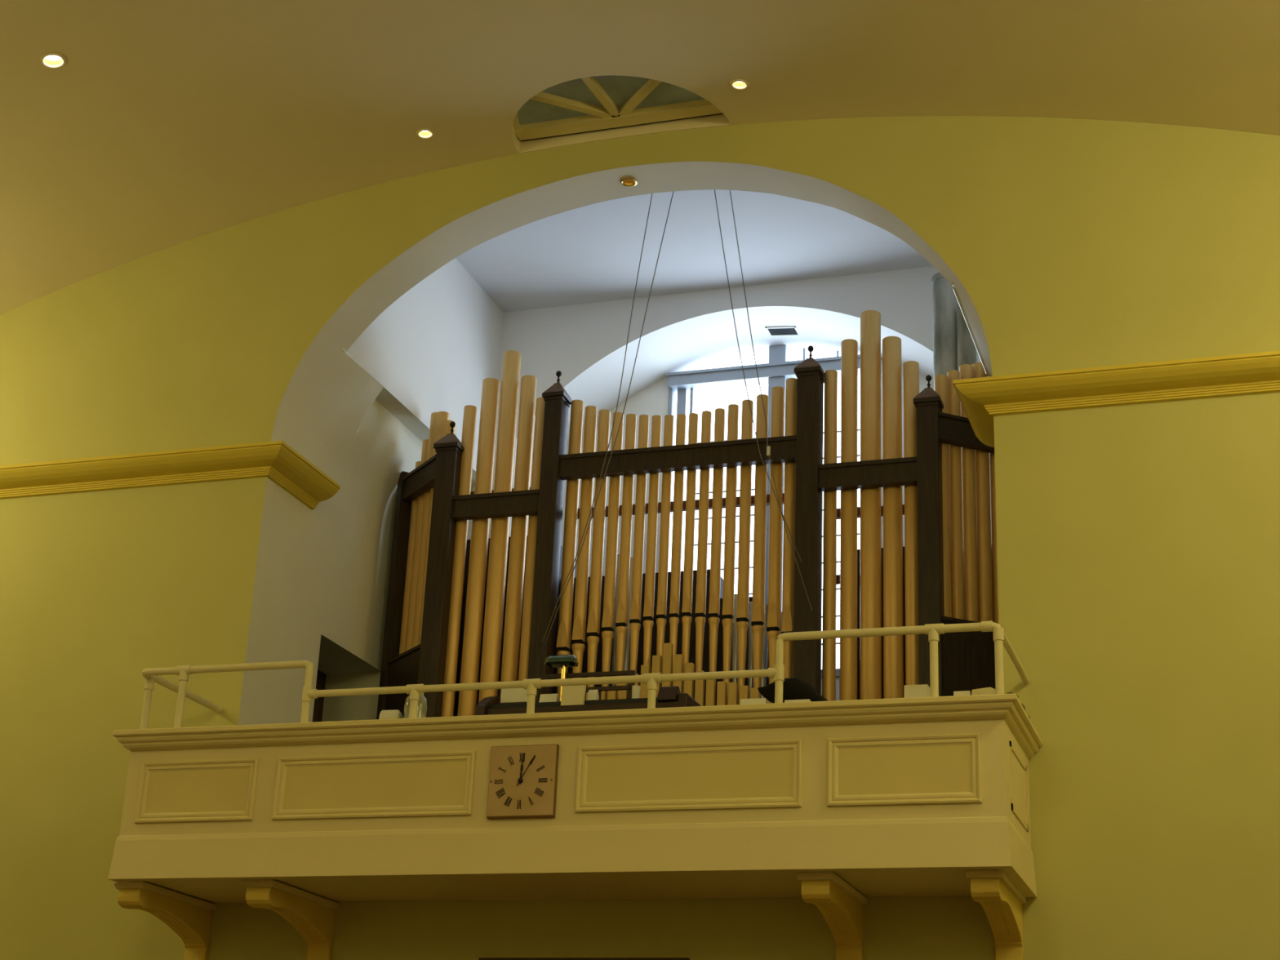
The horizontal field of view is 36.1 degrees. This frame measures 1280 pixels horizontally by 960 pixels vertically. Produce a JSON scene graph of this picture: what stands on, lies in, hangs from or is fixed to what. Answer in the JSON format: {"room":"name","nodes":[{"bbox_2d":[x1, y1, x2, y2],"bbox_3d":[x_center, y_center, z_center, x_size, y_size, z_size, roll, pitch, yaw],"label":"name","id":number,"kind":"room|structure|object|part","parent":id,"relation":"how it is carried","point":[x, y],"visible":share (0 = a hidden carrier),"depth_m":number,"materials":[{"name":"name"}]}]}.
{"room":"church","nodes":[
{"label":"church","id":0,"kind":"room"},
{"bbox_2d":[238,349,475,724],"bbox_3d":[-1.980,1.335,14.612,0.302,3.930,3.170,-4,-22,18],"label":"wall","id":1,"kind":"structure","parent":0,"point":[324,570],"depth_m":14.39,"materials":[{"name":"white paint"}]},
{"bbox_2d":[312,634,380,722],"bbox_3d":[-2.422,2.246,14.340,0.510,2.000,1.030,-4,-22,18],"label":"door","id":2,"kind":"structure","parent":1,"relation":"in","point":[338,668],"depth_m":15.05,"materials":[{"name":"grey paint"}]},
{"bbox_2d":[342,257,503,471],"bbox_3d":[-1.670,-1.209,15.707,0.001,1.634,2.840,-4,-22,18],"label":"wall","id":3,"kind":"structure","parent":0,"point":[433,348],"depth_m":15.83,"materials":[{"name":"white paint"}]},
{"bbox_2d":[0,115,1279,959],"bbox_3d":[-0.269,1.274,12.242,14.000,9.500,0.001,-4,-22,18],"label":"wall","id":4,"kind":"structure","parent":0,"point":[1138,545],"depth_m":12.27,"materials":[{"name":"yellow paint"}]},
{"bbox_2d":[0,440,340,510],"bbox_3d":[-4.539,0.141,14.455,4.712,0.170,0.892,-4,-22,18],"label":"trim","id":5,"kind":"structure","parent":4,"relation":"attached to","point":[276,460],"depth_m":13.78,"materials":[{"name":"paint"}]},
{"bbox_2d":[107,693,1042,959],"bbox_3d":[-0.490,2.324,11.297,5.462,1.750,1.068,-4,-22,18],"label":"balcony","id":6,"kind":"object","parent":4,"relation":"attached to","point":[834,805],"visible":1,"depth_m":10.98,"materials":[{"name":"beige paint"}]},
{"bbox_3d":[-2.654,1.858,11.739,0.790,0.368,0.022,-4,-22,18],"label":"panel moulding","id":7,"kind":"part","parent":6,"relation":"part of","materials":[{"name":"beige paint"}]},
{"bbox_3d":[-1.551,1.771,11.386,1.262,0.368,0.022,-4,-22,18],"label":"panel moulding","id":8,"kind":"part","parent":6,"relation":"part of","materials":[{"name":"beige paint"}]},
{"bbox_2d":[378,709,403,719],"bbox_3d":[-1.483,1.432,11.701,0.120,0.124,0.124,-4,-22,18],"label":"paper roll","id":9,"kind":"object","parent":6,"relation":"on","point":[384,714],"visible":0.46,"depth_m":11.66,"materials":[{"name":"white paper"}]},
{"bbox_2d":[403,693,427,718],"bbox_3d":[-1.337,1.367,11.698,0.150,0.253,0.150,-4,-22,18],"label":"plastic jar","id":10,"kind":"object","parent":6,"relation":"on","point":[422,704],"visible":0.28,"depth_m":11.65,"materials":[{"name":"clear plastic"}]},
{"bbox_2d":[486,744,559,818],"bbox_3d":[-0.665,1.700,11.085,0.405,0.412,0.054,-4,-22,18],"label":"wall clock","id":11,"kind":"object","parent":6,"relation":"attached to","point":[523,779],"visible":1,"depth_m":11.07,"materials":[{"name":"brown wood"}]},
{"bbox_2d":[139,620,1029,728],"bbox_3d":[-0.438,1.318,11.724,5.350,0.436,0.969,-4,-22,18],"label":"guard rail","id":12,"kind":"object","parent":6,"relation":"on","point":[932,630],"visible":0.94,"depth_m":11.23,"materials":[{"name":"beige paint"}]},
{"bbox_3d":[-3.066,1.417,12.195,0.058,0.372,0.056,-4,-22,18],"label":"post","id":13,"kind":"part","parent":12,"relation":"part of","materials":[{"name":"beige paint"}]},
{"bbox_3d":[-2.813,1.354,12.030,0.058,0.392,0.056,-4,-22,18],"label":"post","id":14,"kind":"part","parent":12,"relation":"part of","materials":[{"name":"beige metal"}]},
{"bbox_3d":[-2.399,1.315,12.415,1.207,0.067,0.969,-4,-22,18],"label":"handrail","id":15,"kind":"part","parent":12,"relation":"part of","materials":[{"name":"white metal"}]},
{"bbox_3d":[-1.994,1.291,11.767,0.058,0.392,0.056,-4,-22,18],"label":"post","id":16,"kind":"part","parent":12,"relation":"part of","materials":[{"name":"white metal"}]},
{"bbox_3d":[-1.326,1.325,11.518,0.058,0.204,0.056,-4,-22,18],"label":"post","id":17,"kind":"part","parent":12,"relation":"part of","materials":[{"name":"beige metal"}]},
{"bbox_3d":[-0.626,1.270,11.294,0.058,0.204,0.056,-4,-22,18],"label":"post","id":18,"kind":"part","parent":12,"relation":"part of","materials":[{"name":"beige metal"}]},
{"bbox_3d":[-0.611,1.175,11.326,2.913,0.056,0.058,-4,-22,18],"label":"rail","id":19,"kind":"part","parent":12,"relation":"part of","materials":[{"name":"white metal"}]},
{"bbox_3d":[0.067,1.216,11.072,0.058,0.204,0.056,-4,-22,18],"label":"post","id":20,"kind":"part","parent":12,"relation":"part of","materials":[{"name":"white metal"}]},
{"bbox_3d":[0.772,1.074,10.880,0.058,0.392,0.056,-4,-22,18],"label":"post","id":21,"kind":"part","parent":12,"relation":"part of","materials":[{"name":"beige metal"}]},
{"bbox_3d":[1.358,0.838,10.768,1.251,0.070,0.058,-4,-22,18],"label":"handrail","id":22,"kind":"part","parent":12,"relation":"part of","materials":[{"name":"beige metal"}]},
{"bbox_3d":[1.591,1.002,10.621,0.058,0.408,0.056,-4,-22,18],"label":"post","id":23,"kind":"part","parent":12,"relation":"part of","materials":[{"name":"beige metal"}]},
{"bbox_3d":[1.923,0.984,10.511,0.058,0.392,0.056,-4,-22,18],"label":"post","id":24,"kind":"part","parent":12,"relation":"part of","materials":[{"name":"beige metal"}]},
{"bbox_3d":[2.091,0.990,10.986,0.043,0.070,0.929,-5,-22,19],"label":"handrail","id":25,"kind":"part","parent":12,"relation":"part of","materials":[{"name":"beige metal"}]},
{"bbox_3d":[0.260,1.630,10.805,1.293,0.368,0.022,-4,-22,18],"label":"panel moulding","id":26,"kind":"part","parent":6,"relation":"part of","materials":[{"name":"beige paint"}]},
{"bbox_2d":[740,697,769,704],"bbox_3d":[0.638,1.252,10.897,0.145,0.059,0.090,-4,-22,18],"label":"paper stack","id":27,"kind":"object","parent":6,"relation":"on","point":[758,700],"visible":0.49,"depth_m":10.86,"materials":[{"name":"white paper"}]},
{"bbox_2d":[757,678,828,702],"bbox_3d":[0.884,1.217,10.999,0.457,0.209,0.210,-4,-22,18],"label":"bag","id":28,"kind":"object","parent":6,"relation":"on","point":[793,688],"visible":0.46,"depth_m":10.93,"materials":[{"name":"fabric"}]},
{"bbox_2d":[784,698,811,702],"bbox_3d":[0.877,1.239,10.800,0.140,0.034,0.120,-4,-22,18],"label":"booklet","id":29,"kind":"object","parent":6,"relation":"on","point":[808,700],"visible":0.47,"depth_m":10.75,"materials":[{"name":"white paper"}]},
{"bbox_3d":[1.401,1.540,10.440,0.824,0.368,0.022,-4,-22,18],"label":"panel moulding","id":30,"kind":"part","parent":6,"relation":"part of","materials":[{"name":"beige paint"}]},
{"bbox_2d":[903,684,930,697],"bbox_3d":[1.524,1.196,10.726,0.130,0.114,0.180,-4,-22,18],"label":"paper stack","id":31,"kind":"object","parent":6,"relation":"on","point":[910,691],"visible":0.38,"depth_m":10.65,"materials":[{"name":"white paper"}]},
{"bbox_2d":[953,690,971,695],"bbox_3d":[1.756,1.197,10.644,0.090,0.074,0.140,-4,-22,18],"label":"paper stack","id":32,"kind":"object","parent":6,"relation":"on","point":[962,692],"visible":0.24,"depth_m":10.59,"materials":[{"name":"white paper"}]},
{"bbox_2d":[971,687,995,695],"bbox_3d":[1.872,1.181,10.610,0.144,0.089,0.140,-4,-22,18],"label":"folder","id":33,"kind":"object","parent":6,"relation":"on","point":[987,691],"visible":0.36,"depth_m":10.56,"materials":[{"name":"beige paper"}]},
{"bbox_2d":[1006,692,1030,718],"bbox_3d":[2.057,1.217,10.591,0.061,0.021,0.510,-7,-23,24],"label":"loose cable","id":34,"kind":"object","parent":6,"relation":"on","point":[1009,692],"visible":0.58,"depth_m":10.57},
{"bbox_3d":[2.070,1.679,10.728,0.009,0.369,0.620,-4,-22,18],"label":"moulding","id":35,"kind":"part","parent":6,"relation":"part of","materials":[{"name":"beige paint"}]},
{"bbox_2d":[479,957,689,959],"bbox_3d":[-0.402,4.272,11.097,1.320,3.077,0.030,-4,-22,18],"label":"door","id":36,"kind":"structure","parent":4,"relation":"in","point":[480,958],"depth_m":11.62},
{"bbox_2d":[271,161,984,453],"bbox_3d":[-0.091,-1.313,13.429,5.520,2.180,0.399,-4,-22,18],"label":"arch","id":37,"kind":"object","parent":4,"relation":"attached to","point":[446,243],"depth_m":13.87,"materials":[{"name":"white paint"}]},
{"bbox_2d":[620,177,637,186],"bbox_3d":[-0.077,-2.103,13.730,0.120,0.060,0.120,-4,-22,18],"label":"recessed light","id":38,"kind":"object","parent":4,"relation":"attached to","point":[627,182],"visible":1,"depth_m":13.75,"materials":[{"name":"gold metal"}]},
{"bbox_2d":[952,351,1279,447],"bbox_3d":[4.282,-0.550,11.628,4.712,0.170,0.892,-4,-22,18],"label":"trim","id":39,"kind":"structure","parent":4,"relation":"attached to","point":[982,398],"depth_m":11.74,"materials":[{"name":"paint"}]},
{"bbox_2d":[0,0,1279,315],"bbox_3d":[-2.761,-5.135,6.035,14.000,2.935,17.000,-4,-22,18],"label":"ceiling","id":40,"kind":"structure","parent":0,"point":[164,124],"depth_m":12.64,"materials":[{"name":"beige paint"}]},
{"bbox_2d":[40,53,66,69],"bbox_3d":[-3.718,-2.676,12.452,0.158,0.085,0.160,-4,-22,18],"label":"recessed light","id":41,"kind":"object","parent":40,"relation":"in","point":[49,60],"visible":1,"depth_m":12.49,"materials":[{"name":"beige paint"}]},
{"bbox_2d":[416,128,434,139],"bbox_3d":[-1.484,-2.416,13.593,0.128,0.068,0.128,-4,-22,18],"label":"recessed light","id":42,"kind":"object","parent":40,"relation":"in","point":[424,134],"visible":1,"depth_m":13.62,"materials":[{"name":"beige paint"}]},
{"bbox_2d":[512,75,723,141],"bbox_3d":[-0.234,-2.605,13.298,1.540,0.060,0.778,-4,-22,18],"label":"window","id":43,"kind":"structure","parent":40,"relation":"attached to","point":[596,103],"depth_m":13.41,"materials":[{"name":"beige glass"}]},
{"bbox_3d":[-0.231,-2.626,13.312,1.500,0.010,0.750,-4,-22,18],"label":"pane","id":44,"kind":"part","parent":43,"relation":"part of","materials":[{"name":"grey glass"}]},
{"bbox_3d":[-0.158,-2.494,13.574,1.480,0.055,0.120,-4,-22,18],"label":"frame","id":45,"kind":"part","parent":43,"relation":"part of","materials":[{"name":"beige paint"}]},
{"bbox_2d":[729,79,749,90],"bbox_3d":[0.654,-2.615,12.892,0.128,0.066,0.128,-4,-22,18],"label":"recessed light","id":46,"kind":"object","parent":40,"relation":"in","point":[737,84],"visible":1,"depth_m":12.92,"materials":[{"name":"beige paint"}]},
{"bbox_2d":[456,189,932,312],"bbox_3d":[0.460,-2.118,15.346,4.400,0.001,2.770,-4,-22,18],"label":"ceiling","id":47,"kind":"structure","parent":0,"point":[588,254],"depth_m":15.99,"materials":[{"name":"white paint"}]},
{"bbox_2d":[542,193,652,643],"bbox_3d":[-0.313,-0.556,14.502,0.716,3.584,0.090,-6,-22,22],"label":"cord","id":48,"kind":"object","parent":47,"relation":"hanging from","point":[651,193],"visible":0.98,"depth_m":14.36,"materials":[{"name":"grey metal"}]},
{"bbox_2d":[542,191,674,647],"bbox_3d":[-0.227,-0.546,14.477,0.871,3.615,0.094,-5,-22,20],"label":"cord","id":49,"kind":"object","parent":47,"relation":"hanging from","point":[673,191],"visible":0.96,"depth_m":14.35,"materials":[{"name":"grey metal"}]},
{"bbox_2d":[714,189,801,561],"bbox_3d":[0.824,-0.866,14.247,0.732,3.094,0.118,-4,-22,18],"label":"hanging cord","id":50,"kind":"object","parent":47,"relation":"hanging from","point":[714,189],"visible":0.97,"depth_m":14.16,"materials":[{"name":"grey metal"}]},
{"bbox_2d":[729,190,812,610],"bbox_3d":[0.906,-0.703,14.161,0.702,3.454,0.136,-6,-22,22],"label":"cord","id":51,"kind":"object","parent":47,"relation":"hanging from","point":[768,447],"visible":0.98,"depth_m":13.97,"materials":[{"name":"grey metal"}]},
{"bbox_2d":[509,306,933,537],"bbox_3d":[0.921,1.217,15.969,4.000,5.350,0.950,-4,-22,18],"label":"wall","id":52,"kind":"structure","parent":0,"point":[704,341],"depth_m":16.93,"materials":[{"name":"white paint"}]},
{"bbox_2d":[560,359,933,700],"bbox_3d":[1.047,1.444,16.305,4.000,5.175,0.120,-4,-22,18],"label":"wall","id":53,"kind":"structure","parent":52,"relation":"in","point":[651,401],"depth_m":17.23,"materials":[{"name":"white paint"}]},
{"bbox_2d":[666,344,860,677],"bbox_3d":[1.081,0.246,16.705,1.830,3.000,0.190,-4,-22,18],"label":"window","id":54,"kind":"structure","parent":53,"relation":"attached to","point":[775,373],"depth_m":17.12,"materials":[{"name":"white glass"}]},
{"bbox_2d":[764,326,800,336],"bbox_3d":[1.227,-1.280,16.860,0.270,0.038,0.170,-4,-22,18],"label":"air vent","id":55,"kind":"object","parent":52,"relation":"in","point":[772,331],"visible":1,"depth_m":16.86,"materials":[{"name":"white metal"}]},
{"bbox_2d":[466,266,981,539],"bbox_3d":[0.781,0.888,15.612,5.100,5.700,0.001,-4,-22,18],"label":"wall","id":56,"kind":"structure","parent":0,"point":[569,340],"depth_m":16.72,"materials":[{"name":"white paint"}]},
{"bbox_2d":[951,284,987,377],"bbox_3d":[2.509,-1.536,14.367,0.001,1.634,2.840,-4,-22,18],"label":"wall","id":57,"kind":"structure","parent":0,"point":[952,284],"depth_m":13.40,"materials":[{"name":"white paint"}]},
{"bbox_2d":[951,285,999,618],"bbox_3d":[2.484,0.986,13.181,0.300,3.930,3.170,-4,-22,18],"label":"wall","id":58,"kind":"structure","parent":0,"point":[978,335],"depth_m":13.28,"materials":[{"name":"white paint"}]},
{"label":"floor","id":59,"kind":"structure","parent":0,"visible":0},
{"bbox_2d":[475,670,701,715],"bbox_3d":[-0.304,1.972,12.662,1.425,1.492,0.690,-4,-22,18],"label":"organ console","id":60,"kind":"object","parent":59,"relation":"on","point":[668,696],"visible":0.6,"depth_m":12.64,"materials":[{"name":"brown wood"}]},
{"bbox_2d":[500,688,527,702],"bbox_3d":[-0.804,1.395,12.898,0.232,0.133,0.008,-4,-22,18],"label":"sheet","id":61,"kind":"object","parent":60,"relation":"on","point":[509,695],"visible":0.43,"depth_m":12.89,"materials":[{"name":"white paper"}]},
{"bbox_2d":[538,693,559,702],"bbox_3d":[-0.589,1.416,12.722,0.120,0.059,0.050,-4,-22,18],"label":"loose paper","id":62,"kind":"object","parent":60,"relation":"on","point":[544,697],"visible":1,"depth_m":12.71,"materials":[{"name":"white paper"}]},
{"bbox_2d":[544,654,578,701],"bbox_3d":[-0.522,1.343,12.889,0.238,0.398,0.136,-4,-22,18],"label":"desk lamp","id":63,"kind":"object","parent":60,"relation":"on","point":[562,661],"visible":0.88,"depth_m":12.91,"materials":[{"name":"gold metal"}]},
{"bbox_3d":[-0.515,1.187,12.949,0.200,0.062,0.136,-4,-22,18],"label":"lamp shade","id":64,"kind":"part","parent":63,"relation":"part of","materials":[{"name":"green glass"}]},
{"bbox_3d":[-0.505,1.351,12.880,0.044,0.290,0.044,-4,-22,18],"label":"stem","id":65,"kind":"part","parent":63,"relation":"part of","materials":[{"name":"gold metal"}]},
{"bbox_2d":[560,684,586,706],"bbox_3d":[-0.427,1.382,12.629,0.152,0.150,0.053,-4,-22,18],"label":"book","id":66,"kind":"object","parent":60,"relation":"on","point":[571,695],"visible":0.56,"depth_m":12.61,"materials":[{"name":"beige paper"}]},
{"bbox_2d":[587,689,599,700],"bbox_3d":[-0.299,1.386,12.632,0.060,0.074,0.050,-4,-22,18],"label":"loose paper","id":67,"kind":"object","parent":60,"relation":"on","point":[593,695],"visible":1,"depth_m":12.61,"materials":[{"name":"white paper"}]},
{"bbox_2d":[631,684,640,698],"bbox_3d":[-0.027,1.407,12.664,0.056,0.159,0.055,-4,-22,18],"label":"drinking glass","id":68,"kind":"object","parent":60,"relation":"on","point":[636,689],"visible":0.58,"depth_m":12.66,"materials":[{"name":"white glass"}]},
{"bbox_2d":[376,272,999,719],"bbox_3d":[0.444,0.835,14.574,4.994,5.035,1.540,-4,-22,18],"label":"pipe organ","id":69,"kind":"object","parent":59,"relation":"on","point":[480,608],"visible":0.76,"depth_m":14.11,"materials":[{"name":"brown wood"}]},
{"bbox_3d":[-1.910,1.615,14.818,0.100,3.560,0.080,14,-24,-28],"label":"post","id":70,"kind":"part","parent":69,"relation":"part of","materials":[{"name":"brown wood"}]},
{"bbox_3d":[-1.738,2.248,14.303,0.155,2.025,0.630,14,-24,-28],"label":"panel","id":71,"kind":"part","parent":69,"relation":"part of","materials":[{"name":"brown wood"}]},
{"bbox_3d":[-1.926,1.718,15.008,0.097,3.500,0.310,-4,-22,18],"label":"panel","id":72,"kind":"part","parent":69,"relation":"part of","materials":[{"name":"brown wood"}]},
{"bbox_3d":[-1.683,-0.004,15.131,0.075,0.195,0.630,14,-24,-28],"label":"rail","id":73,"kind":"part","parent":69,"relation":"part of","materials":[{"name":"brown wood"}]},
{"bbox_3d":[-1.514,1.428,14.316,0.160,3.585,0.160,-4,-22,18],"label":"post","id":74,"kind":"part","parent":69,"relation":"part of","materials":[{"name":"brown wood"}]},
{"bbox_3d":[-1.442,-0.221,14.942,0.196,0.055,0.196,-4,-22,18],"label":"post moulding","id":75,"kind":"part","parent":69,"relation":"part of","materials":[{"name":"brown wood"}]},
{"bbox_3d":[-1.060,0.187,14.624,0.710,0.171,0.079,-4,-22,18],"label":"rail","id":76,"kind":"part","parent":69,"relation":"part of","materials":[{"name":"brown wood"}]},
{"bbox_3d":[-0.703,1.206,14.118,0.136,3.925,0.160,-4,-22,18],"label":"post","id":77,"kind":"part","parent":69,"relation":"part of","materials":[{"name":"brown wood"}]},
{"bbox_3d":[-0.624,-0.602,14.805,0.172,0.055,0.196,-4,-22,18],"label":"post moulding","id":78,"kind":"part","parent":69,"relation":"part of","materials":[{"name":"brown wood"}]},
{"bbox_3d":[0.269,-0.159,14.294,1.815,0.172,0.079,-4,-22,18],"label":"rail","id":79,"kind":"part","parent":69,"relation":"part of","materials":[{"name":"brown wood"}]},
{"bbox_3d":[1.155,1.058,13.524,0.160,3.930,0.160,-4,-22,18],"label":"post","id":80,"kind":"part","parent":69,"relation":"part of","materials":[{"name":"brown wood"}]},
{"bbox_3d":[1.233,-0.751,14.211,0.196,0.055,0.196,-4,-22,18],"label":"post moulding","id":81,"kind":"part","parent":69,"relation":"part of","materials":[{"name":"brown wood"}]},
{"bbox_3d":[1.605,-0.040,13.777,0.720,0.178,0.079,-4,-22,18],"label":"rail","id":82,"kind":"part","parent":69,"relation":"part of","materials":[{"name":"brown wood"}]},
{"bbox_3d":[2.037,-0.518,13.837,0.188,0.055,0.196,-4,-22,18],"label":"post moulding","id":83,"kind":"part","parent":69,"relation":"part of","materials":[{"name":"brown wood"}]},
{"bbox_3d":[1.965,1.143,13.205,0.152,3.612,0.160,-4,-22,18],"label":"post","id":84,"kind":"part","parent":69,"relation":"part of","materials":[{"name":"brown wood"}]},
{"bbox_3d":[2.357,-0.321,13.836,0.630,0.195,0.075,11,-22,-21],"label":"rail","id":85,"kind":"part","parent":69,"relation":"part of","materials":[{"name":"brown wood"}]},
{"bbox_3d":[2.240,1.937,13.027,0.630,2.025,0.155,11,-22,-21],"label":"panel","id":86,"kind":"part","parent":69,"relation":"part of","materials":[{"name":"brown wood"}]}
]}

